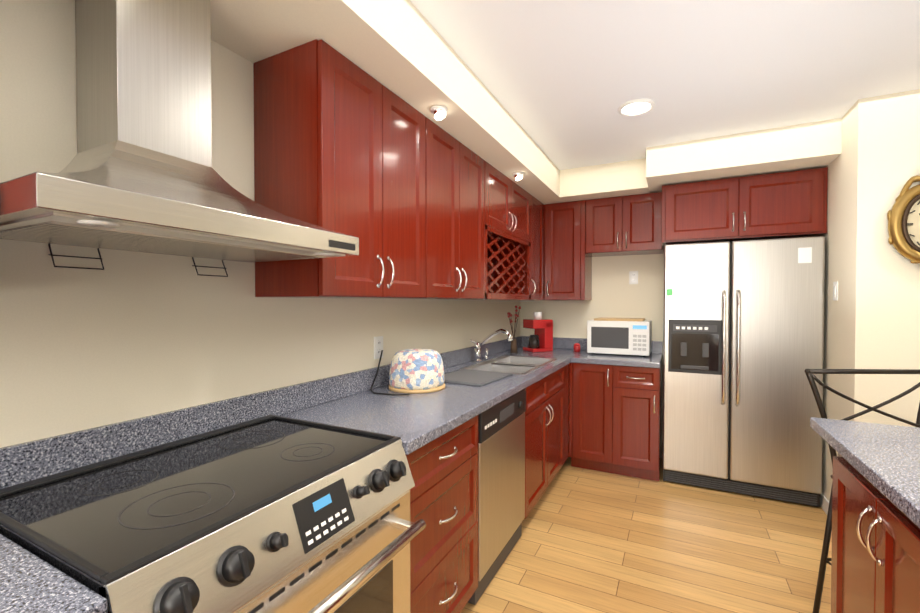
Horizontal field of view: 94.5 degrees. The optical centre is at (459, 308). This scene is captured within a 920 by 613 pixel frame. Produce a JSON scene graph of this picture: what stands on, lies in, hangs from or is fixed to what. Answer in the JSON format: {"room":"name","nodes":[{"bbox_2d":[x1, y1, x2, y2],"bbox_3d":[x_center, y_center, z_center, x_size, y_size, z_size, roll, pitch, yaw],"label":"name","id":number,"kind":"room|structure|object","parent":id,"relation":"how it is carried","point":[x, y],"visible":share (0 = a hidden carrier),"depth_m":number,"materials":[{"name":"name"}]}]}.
{"room":"kitchen","nodes":[
{"label":"kitchen","id":0,"kind":"room"},
{"bbox_2d":[0,0,519,447],"bbox_3d":[-0.898,0.103,1.431,0.120,2.450,6.627,0,1,27],"label":"wall","id":1,"kind":"structure","parent":0,"point":[122,336],"depth_m":1.24,"materials":[{"name":"beige paint"}]},
{"bbox_2d":[0,0,358,276],"bbox_3d":[-0.708,-0.497,1.106,0.500,0.789,0.755,0,1,27],"label":"range hood","id":2,"kind":"object","parent":1,"relation":"attached to","point":[138,173],"visible":1,"depth_m":1.04,"materials":[{"name":"silver metal"}]},
{"bbox_2d":[0,336,523,488],"bbox_3d":[-0.630,0.360,1.803,0.023,0.105,5.487,0,1,27],"label":"backsplash","id":3,"kind":"structure","parent":1,"relation":"attached to","point":[31,460],"depth_m":1.31,"materials":[{"name":"stone"}]},
{"bbox_2d":[253,39,425,298],"bbox_3d":[-0.444,-0.475,1.775,0.363,0.856,0.663,0,1,27],"label":"upper cabinet","id":4,"kind":"object","parent":1,"relation":"attached to","point":[339,142],"visible":1,"depth_m":1.54,"materials":[{"name":"brown wood"}]},
{"bbox_2d":[374,336,382,358],"bbox_3d":[-0.424,0.202,2.220,0.007,0.115,0.072,0,1,27],"label":"outlet","id":5,"kind":"object","parent":1,"relation":"attached to","point":[378,344],"visible":0.98,"depth_m":2.21,"materials":[{"name":"white plastic"}]},
{"bbox_2d":[378,117,484,298],"bbox_3d":[-0.137,-0.484,2.377,0.363,0.856,0.687,0,1,27],"label":"upper cabinet","id":6,"kind":"object","parent":1,"relation":"attached to","point":[455,171],"visible":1,"depth_m":2.25,"materials":[{"name":"brown wood"}]},
{"bbox_2d":[444,161,530,299],"bbox_3d":[0.229,-0.495,3.098,0.363,0.856,0.928,0,1,27],"label":"upper cabinet","id":7,"kind":"object","parent":1,"relation":"attached to","point":[507,238],"visible":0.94,"depth_m":3.04,"materials":[{"name":"red wood"}]},
{"bbox_2d":[520,195,591,300],"bbox_3d":[0.748,-0.505,3.760,0.687,0.856,0.721,0,1,27],"label":"upper cabinet","id":8,"kind":"object","parent":1,"relation":"attached to","point":[561,264],"visible":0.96,"depth_m":3.71,"materials":[{"name":"red wood"}]},
{"bbox_2d":[211,0,563,204],"bbox_3d":[-0.614,-1.008,1.270,0.516,0.223,6.387,0,1,27],"label":"soffit","id":9,"kind":"structure","parent":0,"point":[404,51],"depth_m":1.59,"materials":[{"name":"beige paint"}]},
{"bbox_2d":[431,105,446,119],"bbox_3d":[-0.095,-0.886,1.924,0.076,0.052,0.076,0,1,27],"label":"spotlight","id":10,"kind":"object","parent":9,"relation":"attached to","point":[439,112],"visible":1,"depth_m":1.90,"materials":[{"name":"white paint"}]},
{"bbox_2d":[513,172,523,180],"bbox_3d":[0.395,-0.900,2.886,0.076,0.052,0.076,0,1,27],"label":"spotlight","id":11,"kind":"object","parent":9,"relation":"attached to","point":[518,175],"visible":1,"depth_m":2.87,"materials":[{"name":"white paint"}]},
{"bbox_2d":[520,250,663,447],"bbox_3d":[1.692,0.068,3.763,2.380,2.450,0.120,0,1,27],"label":"wall","id":12,"kind":"structure","parent":0,"point":[615,294],"depth_m":3.85,"materials":[{"name":"beige paint"}]},
{"bbox_2d":[524,336,662,353],"bbox_3d":[1.186,0.328,3.946,1.256,0.105,0.020,0,1,27],"label":"trim","id":13,"kind":"structure","parent":12,"relation":"attached to","point":[560,343],"depth_m":4.00,"materials":[{"name":"stone"}]},
{"bbox_2d":[586,192,662,256],"bbox_3d":[1.401,-0.703,3.625,0.594,0.456,0.363,0,1,27],"label":"upper cabinet","id":14,"kind":"object","parent":12,"relation":"attached to","point":[624,225],"visible":0.98,"depth_m":3.49,"materials":[{"name":"red wood"}]},
{"bbox_2d":[629,271,637,283],"bbox_3d":[1.538,-0.277,3.764,0.072,0.115,0.007,0,1,27],"label":"outlet","id":15,"kind":"object","parent":12,"relation":"attached to","point":[633,277],"visible":1,"depth_m":3.76,"materials":[{"name":"white plastic"}]},
{"bbox_2d":[662,167,827,249],"bbox_3d":[2.054,-0.711,3.180,0.968,0.426,0.565,0,1,27],"label":"upper cabinet","id":16,"kind":"object","parent":12,"relation":"attached to","point":[791,204],"visible":1,"depth_m":2.94,"materials":[{"name":"red wood"}]},
{"bbox_2d":[560,158,649,201],"bbox_3d":[1.248,-1.043,3.616,0.674,0.223,0.516,0,1,27],"label":"ceiling soffit","id":17,"kind":"structure","parent":0,"point":[622,178],"depth_m":3.39,"materials":[{"name":"beige paint"}]},
{"bbox_2d":[460,457,831,612],"bbox_3d":[1.206,1.394,0.380,4.840,0.100,6.627,0,1,27],"label":"floor","id":18,"kind":"structure","parent":0,"point":[592,541],"depth_m":2.29,"materials":[{"name":"brown wood"}]},
{"bbox_2d":[0,415,425,612],"bbox_3d":[-0.578,0.864,1.108,0.705,0.915,0.776,0,1,27],"label":"range","id":19,"kind":"object","parent":18,"relation":"on","point":[272,514],"visible":1,"depth_m":0.96,"materials":[{"name":"grey paint"}]},
{"bbox_2d":[406,415,477,612],"bbox_3d":[-0.310,0.888,1.737,0.652,0.867,0.571,0,1,27],"label":"base cabinet","id":20,"kind":"object","parent":18,"relation":"on","point":[444,542],"visible":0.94,"depth_m":1.60,"materials":[{"name":"brown wood"}]},
{"bbox_2d":[468,388,525,604],"bbox_3d":[-0.015,0.876,2.268,0.585,0.855,0.632,0,1,27],"label":"dishwasher","id":21,"kind":"object","parent":18,"relation":"on","point":[501,471],"visible":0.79,"depth_m":2.07,"materials":[{"name":"grey paint"}]},
{"bbox_2d":[524,364,568,518],"bbox_3d":[0.364,0.869,3.062,0.652,0.867,1.115,0,1,27],"label":"base cabinet","id":22,"kind":"object","parent":18,"relation":"on","point":[547,430],"visible":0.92,"depth_m":2.80,"materials":[{"name":"brown wood"}]},
{"bbox_2d":[569,362,661,480],"bbox_3d":[1.305,0.861,3.534,0.658,0.867,0.652,0,1,27],"label":"base cabinet","id":23,"kind":"object","parent":18,"relation":"on","point":[615,419],"visible":0.98,"depth_m":3.27,"materials":[{"name":"brown wood"}]},
{"bbox_2d":[662,236,824,506],"bbox_3d":[2.038,0.407,3.167,0.934,1.766,0.630,0,1,27],"label":"refrigerator","id":24,"kind":"object","parent":18,"relation":"on","point":[743,335],"visible":1,"depth_m":2.92,"materials":[{"name":"grey paint"}]},
{"bbox_2d":[805,369,919,612],"bbox_3d":[1.696,0.790,1.657,0.557,1.070,0.527,0,1,27],"label":"bar stool","id":25,"kind":"object","parent":18,"relation":"on","point":[811,378],"visible":0.38,"depth_m":1.79,"materials":[{"name":"grey metal"}]},
{"bbox_2d":[817,433,919,612],"bbox_3d":[1.110,0.918,-0.250,1.306,0.867,3.290,0,1,27],"label":"kitchen island","id":26,"kind":"object","parent":18,"relation":"on","point":[875,563],"depth_m":1.19,"materials":[{"name":"brown wood"}]},
{"bbox_2d":[810,417,919,524],"bbox_3d":[1.169,0.463,-0.225,1.370,0.040,3.480,0,1,27],"label":"island countertop","id":27,"kind":"structure","parent":26,"relation":"on","point":[889,455],"depth_m":1.25,"materials":[{"name":"grey stone"}]},
{"bbox_3d":[-1.195,0.914,0.000,0.652,0.867,1.745,0,1,27],"label":"base cabinet","id":28,"kind":"object","parent":18,"relation":"on","visible":0},
{"bbox_2d":[0,534,107,612],"bbox_3d":[-1.202,0.460,-0.002,0.638,0.040,1.747,0,1,27],"label":"countertop","id":29,"kind":"structure","parent":28,"relation":"on","point":[30,582],"depth_m":0.65,"materials":[{"name":"stone"}]},
{"bbox_2d":[280,347,583,454],"bbox_3d":[0.222,0.473,2.792,0.642,0.158,2.950,0,1,27],"label":"countertop","id":30,"kind":"structure","parent":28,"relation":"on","point":[419,419],"depth_m":1.85,"materials":[{"name":"stone"}]},
{"bbox_2d":[370,350,409,395],"bbox_3d":[-0.333,0.311,2.085,0.248,0.190,0.167,0,1,27],"label":"power cord","id":31,"kind":"object","parent":30,"relation":"on","point":[375,379],"visible":0.94,"depth_m":2.11,"materials":[{"name":"black plastic"}]},
{"bbox_2d":[389,349,444,393],"bbox_3d":[-0.221,0.308,2.191,0.290,0.195,0.290,0,1,27],"label":"cover","id":32,"kind":"object","parent":30,"relation":"on","point":[415,371],"visible":1,"depth_m":2.08,"materials":[{"name":"multicoloured fabric"}]},
{"bbox_2d":[444,369,512,386],"bbox_3d":[0.065,0.396,2.479,0.350,0.012,0.420,1,1,31],"label":"mat","id":33,"kind":"object","parent":30,"relation":"on","point":[478,378],"visible":0.77,"depth_m":2.42,"materials":[{"name":"grey"}]},
{"bbox_2d":[470,329,512,361],"bbox_3d":[0.252,0.267,3.123,0.310,0.250,0.266,0,1,27],"label":"chrome faucet","id":34,"kind":"object","parent":30,"relation":"on","point":[477,350],"visible":1,"depth_m":3.13,"materials":[{"name":"silver metal"}]},
{"bbox_2d":[507,306,520,352],"bbox_3d":[0.474,0.176,3.721,0.101,0.413,0.100,0,1,27],"label":"vase","id":35,"kind":"object","parent":30,"relation":"on","point":[513,344],"visible":1,"depth_m":3.71,"materials":[{"name":"brown"}]},
{"bbox_2d":[523,312,552,351],"bbox_3d":[0.707,0.205,3.853,0.211,0.352,0.180,0,1,-23],"label":"coffee maker","id":36,"kind":"object","parent":30,"relation":"on","point":[541,339],"visible":1,"depth_m":3.80,"materials":[{"name":"red plastic"}]},
{"bbox_2d":[574,343,579,351],"bbox_3d":[1.045,0.344,3.797,0.060,0.077,0.060,0,1,27],"label":"jar","id":37,"kind":"object","parent":30,"relation":"on","point":[576,347],"visible":1,"depth_m":3.77,"materials":[{"name":"red ceramic"}]},
{"bbox_2d":[572,350,662,367],"bbox_3d":[1.323,0.407,3.519,0.624,0.040,0.655,0,1,27],"label":"countertop","id":38,"kind":"structure","parent":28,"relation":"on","point":[654,360],"depth_m":3.34,"materials":[{"name":"stone"}]},
{"bbox_2d":[587,317,651,356],"bbox_3d":[1.369,0.232,3.644,0.485,0.304,0.336,0,1,27],"label":"microwave oven","id":39,"kind":"object","parent":38,"relation":"on","point":[626,336],"visible":1,"depth_m":3.50,"materials":[{"name":"white plastic"}]},
{"bbox_2d":[410,0,919,169],"bbox_3d":[1.206,-1.155,0.342,4.840,0.100,6.627,0,1,27],"label":"ceiling","id":40,"kind":"structure","parent":0,"point":[562,81],"depth_m":1.95,"materials":[{"name":"white paint"}]},
{"bbox_2d":[618,99,654,115],"bbox_3d":[0.991,-1.132,2.389,0.194,0.024,0.194,0,1,27],"label":"recessed light","id":41,"kind":"object","parent":40,"relation":"in","point":[636,107],"visible":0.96,"depth_m":2.38,"materials":[{"name":"white paint"}]},
{"bbox_2d":[646,118,841,192],"bbox_3d":[1.970,-1.042,3.113,1.070,0.211,0.757,0,1,27],"label":"soffit","id":42,"kind":"structure","parent":0,"point":[811,145],"depth_m":2.78,"materials":[{"name":"beige paint"}]},
{"bbox_2d":[822,94,888,500],"bbox_3d":[2.441,0.084,2.744,0.120,2.450,1.017,0,1,27],"label":"wall","id":43,"kind":"structure","parent":0,"point":[855,268],"depth_m":2.32,"materials":[{"name":"beige paint"}]},
{"bbox_2d":[820,493,828,514],"bbox_3d":[2.424,1.262,2.873,0.012,0.090,1.200,0,1,27],"label":"baseboard","id":44,"kind":"structure","parent":43,"relation":"attached to","point":[824,503],"depth_m":2.71,"materials":[{"name":"white paint"}]},
{"bbox_2d":[833,281,837,299],"bbox_3d":[2.298,-0.109,2.603,0.008,0.115,0.072,0,1,27],"label":"light switch","id":45,"kind":"object","parent":43,"relation":"attached to","point":[835,290],"visible":0.93,"depth_m":2.59,"materials":[{"name":"white plastic"}]},
{"bbox_2d":[884,89,919,426],"bbox_3d":[3.334,0.098,1.787,2.340,2.450,0.120,0,1,27],"label":"wall","id":46,"kind":"structure","parent":0,"point":[902,323],"depth_m":2.23,"materials":[{"name":"beige paint"}]},
{"bbox_2d":[887,175,919,263],"bbox_3d":[2.378,-0.467,2.160,0.308,0.573,0.054,0,1,27],"label":"clock","id":47,"kind":"object","parent":46,"relation":"attached to","point":[903,215],"visible":1,"depth_m":2.18,"materials":[{"name":"gold metal"}]}
]}

